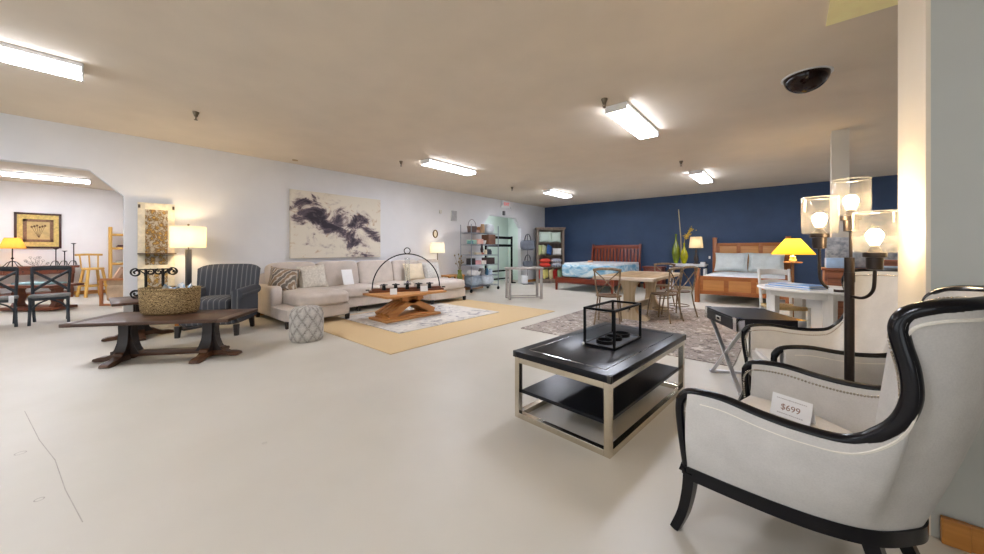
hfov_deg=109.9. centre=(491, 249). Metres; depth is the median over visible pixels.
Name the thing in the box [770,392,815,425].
price card
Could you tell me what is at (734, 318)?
side table
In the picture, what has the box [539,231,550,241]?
cushion
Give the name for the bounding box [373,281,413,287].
seat cushion
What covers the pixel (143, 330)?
pedestal table
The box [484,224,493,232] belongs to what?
plastic bag
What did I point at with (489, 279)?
wrapped bundle
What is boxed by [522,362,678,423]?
shelf
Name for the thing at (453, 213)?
wall speaker
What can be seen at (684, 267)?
dining chair
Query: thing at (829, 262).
box
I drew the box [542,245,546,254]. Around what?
cushion
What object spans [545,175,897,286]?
wall
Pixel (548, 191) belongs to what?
ceiling light
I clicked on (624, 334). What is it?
cup
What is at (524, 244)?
handbag
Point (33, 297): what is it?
chair
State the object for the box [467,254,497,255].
wire shelf
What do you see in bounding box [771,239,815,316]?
floor lamp
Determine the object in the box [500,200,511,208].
exit sign
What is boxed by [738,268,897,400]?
wingback armchair
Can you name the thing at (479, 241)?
carton
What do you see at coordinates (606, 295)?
dining chair
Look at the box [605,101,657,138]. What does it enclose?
ceiling light
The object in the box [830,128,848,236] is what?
column
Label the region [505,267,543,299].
table
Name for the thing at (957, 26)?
wall
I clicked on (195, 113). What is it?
sprinkler
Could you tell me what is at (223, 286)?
striped armchair
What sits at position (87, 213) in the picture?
wall
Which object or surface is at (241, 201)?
wall
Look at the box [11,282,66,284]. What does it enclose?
serving tray
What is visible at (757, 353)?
seat cushion
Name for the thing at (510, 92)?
ceiling
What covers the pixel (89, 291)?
baseboard
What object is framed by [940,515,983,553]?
baseboard
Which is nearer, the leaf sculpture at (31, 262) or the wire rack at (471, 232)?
the leaf sculpture at (31, 262)
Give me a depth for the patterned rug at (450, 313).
6.05 m
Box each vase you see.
[454,254,463,279]
[672,234,679,262]
[680,243,687,263]
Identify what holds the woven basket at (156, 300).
on the coffee table at (128, 346)
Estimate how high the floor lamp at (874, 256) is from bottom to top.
1.609 m
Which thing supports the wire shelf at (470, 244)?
attached to the wire rack at (471, 232)
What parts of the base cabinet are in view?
door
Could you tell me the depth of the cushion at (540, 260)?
12.73 m
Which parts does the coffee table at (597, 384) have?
leg, frame, frame, leg, leg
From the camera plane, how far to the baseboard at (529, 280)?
10.79 m
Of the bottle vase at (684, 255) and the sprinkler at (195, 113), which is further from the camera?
the bottle vase at (684, 255)
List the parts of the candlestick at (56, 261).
stem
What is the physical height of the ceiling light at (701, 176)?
0.085 m
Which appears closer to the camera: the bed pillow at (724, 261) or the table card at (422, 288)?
the table card at (422, 288)
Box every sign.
[341,269,353,284]
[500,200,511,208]
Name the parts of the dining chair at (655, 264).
seat, rail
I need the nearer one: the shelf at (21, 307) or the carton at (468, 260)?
the shelf at (21, 307)
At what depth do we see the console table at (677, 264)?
10.18 m
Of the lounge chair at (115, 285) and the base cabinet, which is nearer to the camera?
the base cabinet
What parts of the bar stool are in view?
leg, leg, rail, seat, leg, leg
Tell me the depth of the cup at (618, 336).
2.79 m
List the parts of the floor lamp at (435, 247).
lamp shade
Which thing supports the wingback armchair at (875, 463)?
on the floor
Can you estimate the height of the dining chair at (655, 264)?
0.933 m
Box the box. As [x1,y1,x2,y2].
[825,258,843,267]
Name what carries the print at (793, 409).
attached to the price card at (796, 410)
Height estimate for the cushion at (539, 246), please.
0.380 m
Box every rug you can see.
[324,298,553,354]
[339,302,497,333]
[521,302,748,365]
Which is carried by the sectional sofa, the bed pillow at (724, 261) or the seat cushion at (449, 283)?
the seat cushion at (449, 283)
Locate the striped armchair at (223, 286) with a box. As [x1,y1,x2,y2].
[174,264,260,338]
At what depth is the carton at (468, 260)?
9.92 m
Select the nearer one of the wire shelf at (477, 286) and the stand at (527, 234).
the wire shelf at (477, 286)
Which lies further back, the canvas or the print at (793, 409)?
the canvas
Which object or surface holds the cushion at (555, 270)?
on the bookcase at (541, 229)
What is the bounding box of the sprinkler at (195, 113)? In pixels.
[192,111,198,120]
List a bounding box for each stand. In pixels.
[130,267,177,298]
[521,234,533,284]
[583,300,641,350]
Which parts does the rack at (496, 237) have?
rail, rail, post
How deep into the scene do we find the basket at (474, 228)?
9.95 m
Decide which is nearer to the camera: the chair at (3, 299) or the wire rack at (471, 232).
the chair at (3, 299)
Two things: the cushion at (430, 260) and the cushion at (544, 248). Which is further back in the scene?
the cushion at (544, 248)
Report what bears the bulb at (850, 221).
attached to the floor lamp at (874, 256)
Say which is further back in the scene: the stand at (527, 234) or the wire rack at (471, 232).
the stand at (527, 234)
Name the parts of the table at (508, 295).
leg, leg, leg, leg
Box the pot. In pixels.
[478,268,484,274]
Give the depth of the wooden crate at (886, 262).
4.37 m
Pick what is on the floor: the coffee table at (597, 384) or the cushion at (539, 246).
the coffee table at (597, 384)
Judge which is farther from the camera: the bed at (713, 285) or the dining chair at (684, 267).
the bed at (713, 285)
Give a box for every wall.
[0,113,544,311]
[0,181,122,293]
[483,216,507,280]
[508,218,517,279]
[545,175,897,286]
[931,0,983,537]
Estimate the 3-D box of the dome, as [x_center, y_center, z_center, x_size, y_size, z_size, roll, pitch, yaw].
[3.100,-1.637,3.401,0.390,0.155,0.390,0,0,41]
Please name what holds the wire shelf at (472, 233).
attached to the wire rack at (471, 232)
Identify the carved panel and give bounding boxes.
[137,202,175,328]
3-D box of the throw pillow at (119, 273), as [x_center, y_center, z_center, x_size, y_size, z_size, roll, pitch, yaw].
[-8.363,0.520,7.853,0.224,0.294,0.420,0,0,-9]
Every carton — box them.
[466,258,474,264]
[472,239,482,243]
[482,257,494,263]
[520,275,527,283]
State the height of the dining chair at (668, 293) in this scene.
0.933 m
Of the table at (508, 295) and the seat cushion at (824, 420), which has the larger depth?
the table at (508, 295)
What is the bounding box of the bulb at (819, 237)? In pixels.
[809,213,829,248]
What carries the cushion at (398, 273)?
on the sectional sofa
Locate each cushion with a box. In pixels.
[107,280,122,284]
[199,295,230,309]
[264,262,314,286]
[283,287,348,306]
[315,261,358,285]
[329,283,379,297]
[357,260,392,283]
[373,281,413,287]
[391,260,416,280]
[405,277,464,289]
[417,259,439,276]
[538,245,541,254]
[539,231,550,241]
[539,259,550,262]
[539,263,550,266]
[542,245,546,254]
[543,269,547,278]
[547,244,551,254]
[549,269,553,278]
[550,232,560,241]
[550,263,561,266]
[551,259,561,262]
[553,248,561,254]
[553,269,557,278]
[557,269,561,276]
[741,395,851,433]
[752,348,779,361]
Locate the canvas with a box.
[825,236,897,267]
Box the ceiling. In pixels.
[0,0,897,207]
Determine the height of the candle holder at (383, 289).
0.798 m
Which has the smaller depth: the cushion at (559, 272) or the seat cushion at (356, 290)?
the seat cushion at (356, 290)
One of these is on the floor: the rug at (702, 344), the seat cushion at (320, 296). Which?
the rug at (702, 344)
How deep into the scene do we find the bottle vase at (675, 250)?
10.51 m
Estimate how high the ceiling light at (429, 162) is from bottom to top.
0.085 m
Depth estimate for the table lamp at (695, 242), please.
10.15 m
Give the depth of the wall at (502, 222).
13.86 m
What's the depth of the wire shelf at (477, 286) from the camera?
10.27 m
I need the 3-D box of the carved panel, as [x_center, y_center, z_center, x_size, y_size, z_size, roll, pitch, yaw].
[-5.134,0.250,5.289,0.180,1.940,0.420,0,0,41]
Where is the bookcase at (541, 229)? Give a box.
[535,227,565,282]
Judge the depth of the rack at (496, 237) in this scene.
12.51 m
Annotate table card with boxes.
[390,288,396,294]
[420,286,427,291]
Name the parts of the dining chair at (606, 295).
leg, post, rail, seat, leg, post, leg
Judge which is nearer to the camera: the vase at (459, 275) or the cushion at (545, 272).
the vase at (459, 275)
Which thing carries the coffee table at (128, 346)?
on the floor
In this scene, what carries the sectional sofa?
on the floor
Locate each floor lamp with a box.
[170,224,205,330]
[430,242,444,259]
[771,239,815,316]
[801,177,898,381]
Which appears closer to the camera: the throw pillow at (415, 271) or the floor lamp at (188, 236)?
the floor lamp at (188, 236)
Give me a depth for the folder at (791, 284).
4.15 m
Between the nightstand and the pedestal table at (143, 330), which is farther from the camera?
the nightstand
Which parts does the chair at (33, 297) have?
leg, post, seat, seat rail, rail, leg, post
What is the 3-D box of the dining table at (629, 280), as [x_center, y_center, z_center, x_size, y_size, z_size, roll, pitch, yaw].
[2.810,0.833,6.521,1.000,0.751,2.020,0,0,41]
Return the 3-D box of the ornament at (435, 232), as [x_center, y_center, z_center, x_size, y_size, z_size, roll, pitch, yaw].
[-1.577,-0.450,9.596,0.036,0.232,0.182,0,0,41]
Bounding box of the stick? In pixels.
[678,209,681,262]
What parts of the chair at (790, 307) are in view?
post, seat, post, leg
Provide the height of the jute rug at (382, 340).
0.010 m
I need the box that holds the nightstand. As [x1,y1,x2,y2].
[642,266,666,289]
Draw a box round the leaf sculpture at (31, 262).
[24,256,48,265]
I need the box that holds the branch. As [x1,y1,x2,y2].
[683,226,693,242]
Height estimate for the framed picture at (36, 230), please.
0.911 m
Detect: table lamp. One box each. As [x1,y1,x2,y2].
[0,238,26,266]
[689,237,702,263]
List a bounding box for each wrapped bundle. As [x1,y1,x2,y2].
[464,275,481,285]
[481,274,493,284]
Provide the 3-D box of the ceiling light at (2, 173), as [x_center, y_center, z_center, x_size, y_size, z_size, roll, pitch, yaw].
[-10.244,-1.670,7.963,0.260,0.085,1.270,0,0,41]
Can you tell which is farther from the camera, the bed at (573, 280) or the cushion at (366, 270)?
the bed at (573, 280)
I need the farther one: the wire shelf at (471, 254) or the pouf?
the wire shelf at (471, 254)
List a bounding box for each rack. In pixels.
[460,224,499,292]
[485,236,515,285]
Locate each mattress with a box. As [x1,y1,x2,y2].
[562,261,638,277]
[704,271,784,278]
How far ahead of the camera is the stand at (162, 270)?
5.01 m
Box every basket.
[137,286,200,314]
[467,219,476,231]
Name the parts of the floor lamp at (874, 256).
arm, arm, arm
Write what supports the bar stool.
on the floor
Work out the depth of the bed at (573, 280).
11.55 m
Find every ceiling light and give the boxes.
[0,42,83,80]
[0,170,89,183]
[421,158,475,175]
[543,189,571,197]
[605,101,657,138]
[689,170,712,183]
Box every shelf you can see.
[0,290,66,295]
[0,304,77,310]
[108,227,122,277]
[461,264,494,265]
[464,274,497,277]
[464,284,495,287]
[465,232,494,234]
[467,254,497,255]
[470,244,497,245]
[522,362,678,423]
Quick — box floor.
[0,280,974,553]
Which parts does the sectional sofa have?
frame, arm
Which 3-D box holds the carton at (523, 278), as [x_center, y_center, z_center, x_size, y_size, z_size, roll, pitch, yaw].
[1.149,1.055,12.343,0.220,0.280,0.200,0,0,-9]
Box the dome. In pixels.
[781,66,833,93]
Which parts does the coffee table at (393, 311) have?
arched leg, arched leg, arched leg, arched leg, arched leg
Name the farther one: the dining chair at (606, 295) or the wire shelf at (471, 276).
the wire shelf at (471, 276)
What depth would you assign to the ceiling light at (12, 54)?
3.03 m
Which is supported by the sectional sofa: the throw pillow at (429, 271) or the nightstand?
the throw pillow at (429, 271)
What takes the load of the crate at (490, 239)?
on the wire rack at (471, 232)
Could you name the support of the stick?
on the console table at (677, 264)
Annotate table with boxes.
[0,283,83,310]
[59,308,257,368]
[101,296,173,341]
[363,290,446,323]
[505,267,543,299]
[513,322,685,458]
[593,271,679,321]
[669,263,707,288]
[705,306,806,395]
[757,284,843,327]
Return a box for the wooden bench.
[441,274,464,279]
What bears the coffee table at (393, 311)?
on the patterned rug at (450, 313)
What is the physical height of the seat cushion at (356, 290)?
0.233 m
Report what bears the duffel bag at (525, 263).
on the stand at (527, 234)
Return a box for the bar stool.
[75,254,107,297]
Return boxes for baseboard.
[27,289,105,297]
[175,279,535,325]
[637,284,693,289]
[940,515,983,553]
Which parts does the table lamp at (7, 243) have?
lamp shade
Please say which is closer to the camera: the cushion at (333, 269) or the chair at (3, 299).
the chair at (3, 299)
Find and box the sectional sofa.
[256,259,465,329]
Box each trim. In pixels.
[826,0,897,25]
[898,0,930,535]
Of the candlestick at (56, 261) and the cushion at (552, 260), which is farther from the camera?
the cushion at (552, 260)
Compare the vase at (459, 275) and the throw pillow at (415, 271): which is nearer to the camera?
the throw pillow at (415, 271)
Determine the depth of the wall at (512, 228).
14.05 m
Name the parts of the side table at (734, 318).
drawer, leg, leg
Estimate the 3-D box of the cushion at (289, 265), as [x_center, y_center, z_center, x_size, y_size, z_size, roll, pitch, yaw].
[-3.753,0.505,6.470,0.317,0.557,0.840,0,0,41]
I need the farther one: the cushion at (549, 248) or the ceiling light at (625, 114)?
the cushion at (549, 248)
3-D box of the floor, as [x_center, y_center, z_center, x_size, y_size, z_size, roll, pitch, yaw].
[-1.685,1.270,6.040,19.700,0.100,17.380,0,0,41]
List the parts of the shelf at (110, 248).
post, post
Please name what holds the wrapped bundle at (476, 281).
on the wire rack at (471, 232)
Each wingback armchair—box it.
[670,285,983,553]
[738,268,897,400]
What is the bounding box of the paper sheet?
[162,283,191,288]
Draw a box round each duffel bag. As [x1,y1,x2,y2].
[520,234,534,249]
[523,255,532,266]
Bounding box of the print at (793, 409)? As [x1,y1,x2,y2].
[777,396,806,420]
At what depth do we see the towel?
9.96 m
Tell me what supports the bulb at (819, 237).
attached to the floor lamp at (874, 256)
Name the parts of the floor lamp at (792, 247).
lamp shade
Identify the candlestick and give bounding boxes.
[50,248,58,265]
[68,243,76,264]
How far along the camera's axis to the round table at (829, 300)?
3.95 m
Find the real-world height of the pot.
0.207 m
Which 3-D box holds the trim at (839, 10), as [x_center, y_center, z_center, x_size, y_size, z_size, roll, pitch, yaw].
[2.487,-1.709,1.688,1.140,0.012,1.500,0,0,41]
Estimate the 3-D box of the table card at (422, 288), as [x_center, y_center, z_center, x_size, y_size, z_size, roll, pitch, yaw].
[-1.199,0.680,6.085,0.130,0.098,0.028,0,0,-24]
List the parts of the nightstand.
drawer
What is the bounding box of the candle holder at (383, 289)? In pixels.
[366,247,444,292]
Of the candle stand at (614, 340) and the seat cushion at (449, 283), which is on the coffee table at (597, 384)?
the candle stand at (614, 340)
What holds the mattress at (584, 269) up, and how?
on the bed at (573, 280)
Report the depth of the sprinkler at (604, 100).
3.90 m
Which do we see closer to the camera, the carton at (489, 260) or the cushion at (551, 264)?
the carton at (489, 260)
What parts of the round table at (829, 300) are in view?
leg, leg, leg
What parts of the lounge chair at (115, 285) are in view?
seat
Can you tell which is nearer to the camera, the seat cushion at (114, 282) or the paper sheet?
the paper sheet
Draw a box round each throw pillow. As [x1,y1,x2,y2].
[113,267,122,277]
[268,266,299,290]
[296,264,328,287]
[402,263,424,280]
[422,262,440,277]
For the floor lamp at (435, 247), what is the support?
on the floor
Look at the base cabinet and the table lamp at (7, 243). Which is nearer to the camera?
the base cabinet
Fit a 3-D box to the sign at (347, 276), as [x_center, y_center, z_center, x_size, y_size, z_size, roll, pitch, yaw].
[-2.937,0.550,7.022,0.117,0.303,0.220,0,0,41]
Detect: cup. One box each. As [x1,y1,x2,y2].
[596,337,612,344]
[605,334,621,340]
[616,331,629,337]
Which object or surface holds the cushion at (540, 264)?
on the bookcase at (541, 229)
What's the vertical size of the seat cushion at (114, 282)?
0.130 m
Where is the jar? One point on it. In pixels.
(482, 227)
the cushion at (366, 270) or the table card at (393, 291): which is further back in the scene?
the cushion at (366, 270)
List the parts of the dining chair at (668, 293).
leg, leg, seat, leg, post, rail, post, leg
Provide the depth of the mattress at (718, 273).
8.11 m
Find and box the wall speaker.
[451,210,456,220]
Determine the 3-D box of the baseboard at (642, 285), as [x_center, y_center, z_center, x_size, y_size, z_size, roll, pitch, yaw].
[6.681,1.170,10.038,12.000,0.100,0.022,0,0,41]
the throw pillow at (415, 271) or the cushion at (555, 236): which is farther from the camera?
the cushion at (555, 236)
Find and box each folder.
[765,284,825,289]
[768,282,828,287]
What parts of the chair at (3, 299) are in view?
rail, seat rail, seat, leg, post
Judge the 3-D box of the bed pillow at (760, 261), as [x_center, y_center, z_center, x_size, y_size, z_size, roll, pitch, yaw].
[7.138,0.330,8.989,0.771,0.512,0.332,0,0,41]
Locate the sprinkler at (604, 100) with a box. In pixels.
[601,98,606,108]
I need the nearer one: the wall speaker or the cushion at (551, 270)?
the wall speaker
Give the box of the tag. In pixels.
[8,296,13,302]
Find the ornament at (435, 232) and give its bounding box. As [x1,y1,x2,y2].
[433,230,437,237]
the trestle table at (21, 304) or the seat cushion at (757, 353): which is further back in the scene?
the trestle table at (21, 304)
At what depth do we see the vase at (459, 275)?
9.29 m
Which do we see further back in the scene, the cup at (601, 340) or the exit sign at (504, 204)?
the exit sign at (504, 204)
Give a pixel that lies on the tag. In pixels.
(10, 298)
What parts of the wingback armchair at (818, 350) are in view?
leg, nailhead trim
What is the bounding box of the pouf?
[289,305,323,342]
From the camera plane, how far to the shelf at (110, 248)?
9.56 m
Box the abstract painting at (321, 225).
[289,189,379,258]
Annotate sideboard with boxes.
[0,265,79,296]
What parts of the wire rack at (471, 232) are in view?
post, post, post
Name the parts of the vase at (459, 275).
glass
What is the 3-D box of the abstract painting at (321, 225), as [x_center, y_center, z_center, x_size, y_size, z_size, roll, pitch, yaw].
[-3.331,-0.515,7.524,0.060,1.365,1.970,0,0,41]
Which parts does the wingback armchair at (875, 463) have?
leg, rail, nailhead trim, rail, leg, leg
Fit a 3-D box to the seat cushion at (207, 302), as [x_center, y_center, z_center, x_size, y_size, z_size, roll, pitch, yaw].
[-4.056,0.772,5.093,0.560,0.187,0.620,0,0,-13]
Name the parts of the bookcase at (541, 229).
cornice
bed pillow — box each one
[714,253,747,271]
[748,253,784,271]
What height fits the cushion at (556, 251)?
0.260 m
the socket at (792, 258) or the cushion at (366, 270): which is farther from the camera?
the cushion at (366, 270)
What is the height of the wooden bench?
0.520 m
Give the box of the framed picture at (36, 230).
[14,212,61,247]
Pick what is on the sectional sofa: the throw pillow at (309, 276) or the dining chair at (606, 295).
the throw pillow at (309, 276)
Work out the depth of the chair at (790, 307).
4.86 m
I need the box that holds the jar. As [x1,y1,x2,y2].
[480,224,484,232]
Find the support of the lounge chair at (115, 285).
on the floor
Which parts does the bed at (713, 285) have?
post, panel, post, panel, panel, footboard, panel, headboard, panel, panel, post, post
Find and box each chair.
[0,267,18,326]
[27,266,71,325]
[99,278,122,305]
[593,267,621,324]
[646,267,683,323]
[654,263,675,306]
[661,266,697,318]
[757,269,810,327]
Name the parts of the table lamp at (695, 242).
lamp shade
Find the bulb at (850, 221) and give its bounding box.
[840,195,861,231]
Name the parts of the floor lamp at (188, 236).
lamp shade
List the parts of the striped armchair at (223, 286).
leg, arm, seat, backrest, leg, arm, leg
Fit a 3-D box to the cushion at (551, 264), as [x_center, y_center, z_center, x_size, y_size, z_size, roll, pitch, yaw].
[2.389,0.555,12.866,0.400,0.150,0.340,0,0,1]
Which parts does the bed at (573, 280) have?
leg, foot rail, post, leg, headboard rail, post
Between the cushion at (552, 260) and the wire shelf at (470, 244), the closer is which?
the wire shelf at (470, 244)
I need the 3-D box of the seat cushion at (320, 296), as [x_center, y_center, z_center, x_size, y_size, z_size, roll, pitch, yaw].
[-3.240,0.813,6.162,1.400,0.254,0.870,0,0,41]
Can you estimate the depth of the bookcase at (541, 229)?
12.90 m
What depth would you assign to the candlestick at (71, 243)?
9.08 m
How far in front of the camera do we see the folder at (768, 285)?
4.08 m
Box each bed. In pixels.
[555,244,641,293]
[694,236,790,303]
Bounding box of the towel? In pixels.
[467,270,478,275]
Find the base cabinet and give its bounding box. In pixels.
[821,267,859,327]
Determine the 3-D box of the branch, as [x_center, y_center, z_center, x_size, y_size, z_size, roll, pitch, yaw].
[5.868,-0.426,10.238,0.340,0.573,0.151,0,0,41]
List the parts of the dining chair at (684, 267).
seat, rail, leg, post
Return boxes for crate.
[482,234,494,243]
[884,260,897,265]
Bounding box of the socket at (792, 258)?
[789,255,796,261]
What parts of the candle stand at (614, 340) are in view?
post, frame rail, plate, post, frame rail, post, post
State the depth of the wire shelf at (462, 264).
10.19 m

